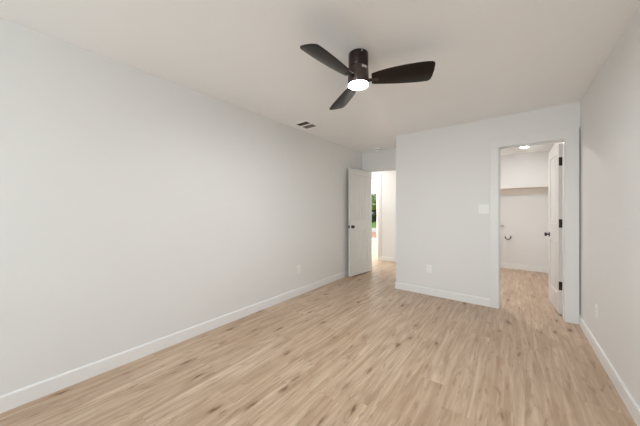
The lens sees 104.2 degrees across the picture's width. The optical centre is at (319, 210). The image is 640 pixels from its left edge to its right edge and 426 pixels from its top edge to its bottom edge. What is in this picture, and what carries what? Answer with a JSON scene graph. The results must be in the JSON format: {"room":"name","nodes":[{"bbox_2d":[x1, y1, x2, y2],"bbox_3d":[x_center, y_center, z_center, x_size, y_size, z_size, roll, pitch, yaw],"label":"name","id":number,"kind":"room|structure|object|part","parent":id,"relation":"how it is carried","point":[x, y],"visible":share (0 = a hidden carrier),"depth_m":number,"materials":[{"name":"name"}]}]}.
{"room":"empty bedroom","nodes":[
{"label":"empty bedroom","id":0,"kind":"room"},
{"bbox_2d":[0,17,361,395],"bbox_3d":[-1.391,0.028,2.382,0.120,2.440,7.495,0,0,38],"label":"wall","id":1,"kind":"structure","parent":0,"point":[138,207],"depth_m":2.06,"materials":[{"name":"white paint"}]},
{"bbox_2d":[0,270,348,413],"bbox_3d":[-1.337,1.197,2.343,0.014,0.102,7.260,0,0,38],"label":"baseboard","id":2,"kind":"structure","parent":1,"relation":"attached to","point":[11,400],"depth_m":2.06,"materials":[{"name":"white wood"}]},
{"bbox_2d":[348,168,369,276],"bbox_3d":[0.789,0.220,4.863,0.674,2.020,0.132,0,0,-45],"label":"door","id":3,"kind":"structure","parent":1,"relation":"in","point":[359,180],"depth_m":4.82,"materials":[{"name":"white wood"}]},
{"bbox_2d":[0,240,636,425],"bbox_3d":[-0.138,1.298,4.647,7.380,0.100,12.670,0,0,38],"label":"floor","id":4,"kind":"structure","parent":0,"point":[361,349],"depth_m":1.92,"materials":[{"name":"brown wood"}]},
{"bbox_2d":[0,0,639,182],"bbox_3d":[-0.138,-1.267,4.647,7.380,0.150,12.670,0,0,38],"label":"ceiling","id":5,"kind":"structure","parent":0,"point":[492,58],"depth_m":1.83,"materials":[{"name":"white paint"}]},
{"bbox_2d":[293,120,318,129],"bbox_3d":[-0.186,-1.188,3.469,0.256,0.008,0.300,0,0,38],"label":"ceiling vent","id":6,"kind":"object","parent":5,"relation":"in","point":[305,124],"visible":1,"depth_m":3.45,"materials":[{"name":"white metal"}]},
{"bbox_2d":[300,44,435,109],"bbox_3d":[0.272,-1.069,1.822,0.965,0.247,0.902,0,0,38],"label":"ceiling fan","id":7,"kind":"object","parent":5,"relation":"hanging from","point":[357,71],"visible":1,"depth_m":1.82,"materials":[{"name":"brown metal"}]},
{"bbox_3d":[0.068,-1.007,1.682,0.433,0.011,0.166,3,16,-46],"label":"blade","id":8,"kind":"part","parent":7,"relation":"part of","materials":[{"name":"brown wood"}]},
{"bbox_3d":[0.217,-0.989,2.209,0.166,0.011,0.433,-17,4,-16],"label":"blade","id":9,"kind":"part","parent":7,"relation":"part of","materials":[{"name":"brown wood"}]},
{"bbox_3d":[0.600,-0.992,1.816,0.433,0.011,0.166,1,-20,14],"label":"blade","id":10,"kind":"part","parent":7,"relation":"part of","materials":[{"name":"brown wood"}]},
{"bbox_2d":[372,182,377,189],"bbox_3d":[2.897,0.028,10.235,5.018,2.440,0.120,0,0,38],"label":"wall","id":11,"kind":"structure","parent":0,"point":[374,184],"depth_m":10.58,"materials":[{"name":"white paint"}]},
{"bbox_2d":[372,191,377,239],"bbox_3d":[1.835,0.223,11.059,1.730,2.050,0.100,0,0,38],"label":"door","id":12,"kind":"structure","parent":11,"relation":"in","point":[375,192],"depth_m":10.54,"materials":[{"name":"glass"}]},
{"bbox_2d":[362,148,395,170],"bbox_3d":[1.322,0.028,4.947,1.018,2.440,0.115,0,0,38],"label":"wall","id":13,"kind":"structure","parent":0,"point":[387,156],"depth_m":4.99,"materials":[{"name":"white paint"}]},
{"bbox_2d":[365,163,395,270],"bbox_3d":[1.317,0.169,4.950,0.853,2.159,0.147,0,0,38],"label":"door frame","id":14,"kind":"structure","parent":13,"relation":"attached to","point":[391,166],"depth_m":5.14,"materials":[{"name":"white paint"}]},
{"bbox_2d":[372,170,395,257],"bbox_3d":[0.474,0.028,7.116,5.018,2.440,0.120,0,0,38],"label":"wall","id":15,"kind":"structure","parent":0,"point":[386,176],"depth_m":6.13,"materials":[{"name":"white paint"}]},
{"bbox_2d":[372,173,380,259],"bbox_3d":[1.102,0.161,6.627,1.194,2.174,0.152,0,0,38],"label":"door frame","id":16,"kind":"structure","parent":15,"relation":"attached to","point":[374,176],"depth_m":6.23,"materials":[{"name":"white paint"}]},
{"bbox_2d":[381,256,392,261],"bbox_3d":[1.652,1.197,6.116,0.301,0.102,0.014,0,0,38],"label":"baseboard","id":17,"kind":"structure","parent":15,"relation":"attached to","point":[389,259],"depth_m":6.11,"materials":[{"name":"white wood"}]},
{"bbox_2d":[393,172,395,261],"bbox_3d":[2.123,0.169,5.834,0.789,2.159,0.152,0,0,38],"label":"door frame","id":18,"kind":"structure","parent":15,"relation":"attached to","point":[394,174],"depth_m":5.99,"materials":[{"name":"white paint"}]},
{"bbox_2d":[395,282,489,306],"bbox_3d":[1.937,1.197,3.906,1.258,0.102,0.774,0,0,38],"label":"baseboard","id":19,"kind":"structure","parent":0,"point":[413,288],"depth_m":3.54,"materials":[{"name":"white wood"}]},
{"bbox_2d":[396,102,579,314],"bbox_3d":[2.938,0.028,4.518,2.062,2.440,2.940,0,0,38],"label":"wall","id":20,"kind":"structure","parent":0,"point":[443,173],"depth_m":3.48,"materials":[{"name":"white paint"}]},
{"bbox_2d":[426,265,430,272],"bbox_3d":[1.614,0.863,3.680,0.070,0.115,0.008,0,0,38],"label":"wall outlet","id":21,"kind":"object","parent":20,"relation":"attached to","point":[428,267],"visible":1,"depth_m":3.68,"materials":[{"name":"white plastic"}]},
{"bbox_2d":[479,205,488,212],"bbox_3d":[2.149,-0.018,3.261,0.116,0.116,0.013,0,0,38],"label":"light switch","id":22,"kind":"object","parent":20,"relation":"attached to","point":[482,208],"visible":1,"depth_m":3.26,"materials":[{"name":"white plastic"}]},
{"bbox_2d":[490,127,578,324],"bbox_3d":[2.560,0.169,3.022,0.804,2.159,0.147,0,0,38],"label":"door frame","id":23,"kind":"structure","parent":20,"relation":"attached to","point":[570,144],"depth_m":2.80,"materials":[{"name":"white paint"}]},
{"bbox_2d":[544,144,561,313],"bbox_3d":[3.012,0.220,3.185,0.141,2.020,0.600,0,0,34],"label":"door","id":24,"kind":"structure","parent":20,"relation":"in","point":[555,156],"depth_m":3.12,"materials":[{"name":"white wood"}]},
{"bbox_2d":[501,262,548,272],"bbox_3d":[2.982,1.190,4.480,1.947,0.115,2.705,0,0,38],"label":"baseboard","id":25,"kind":"structure","parent":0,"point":[503,265],"depth_m":5.17,"materials":[{"name":"white wood"}]},
{"bbox_2d":[501,150,549,266],"bbox_3d":[3.849,0.028,5.596,1.947,2.440,0.120,0,0,38],"label":"wall","id":26,"kind":"structure","parent":0,"point":[524,217],"depth_m":5.18,"materials":[{"name":"white paint"}]},
{"bbox_2d":[501,186,548,194],"bbox_3d":[3.718,-0.405,5.428,1.943,0.135,0.304,0,0,38],"label":"closet shelf","id":27,"kind":"object","parent":26,"relation":"attached to","point":[530,189],"visible":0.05,"depth_m":5.14,"materials":[{"name":"white paint"}]},
{"bbox_2d":[550,5,639,406],"bbox_3d":[1.769,0.028,1.234,0.120,2.440,9.560,0,0,38],"label":"wall","id":28,"kind":"structure","parent":0,"point":[610,106],"depth_m":1.82,"materials":[{"name":"white paint"}]},
{"bbox_2d":[595,303,597,318],"bbox_3d":[2.425,0.883,2.183,0.008,0.115,0.070,0,0,38],"label":"wall outlet","id":29,"kind":"object","parent":28,"relation":"attached to","point":[596,305],"visible":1,"depth_m":2.17,"materials":[{"name":"white plastic"}]},
{"bbox_2d":[579,315,639,425],"bbox_3d":[0.851,1.197,0.161,0.014,0.102,6.499,0,0,38],"label":"baseboard","id":30,"kind":"structure","parent":28,"relation":"attached to","point":[630,403],"depth_m":1.78,"materials":[{"name":"white wood"}]},
{"label":"outside","id":31,"kind":"structure","parent":0,"visible":0},
{"bbox_2d":[372,221,376,227],"bbox_3d":[7.601,1.473,34.236,50.000,0.270,28.600,0,0,38],"label":"ground","id":32,"kind":"structure","parent":31,"point":[374,224],"depth_m":23.60,"materials":[{"name":"green plant"}]},
{"bbox_2d":[372,194,376,209],"bbox_3d":[7.407,-1.534,30.961,4.278,5.753,3.490,0,0,38],"label":"tree","id":33,"kind":"object","parent":32,"relation":"on","point":[374,199],"visible":0.04,"depth_m":30.06,"materials":[{"name":"green plant"}]},
{"bbox_2d":[372,209,376,221],"bbox_3d":[7.370,0.617,26.562,9.679,1.760,1.525,0,0,38],"label":"hedge","id":34,"kind":"object","parent":32,"relation":"on","point":[374,215],"visible":0.05,"depth_m":27.27,"materials":[{"name":"green plant"}]},
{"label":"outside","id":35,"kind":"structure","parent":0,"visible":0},
{"bbox_2d":[372,232,376,237],"bbox_3d":[1.840,1.408,13.779,14.000,0.200,4.180,0,0,38],"label":"patio","id":36,"kind":"structure","parent":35,"point":[374,234],"depth_m":13.24,"materials":[{"name":"brick"}]}
]}

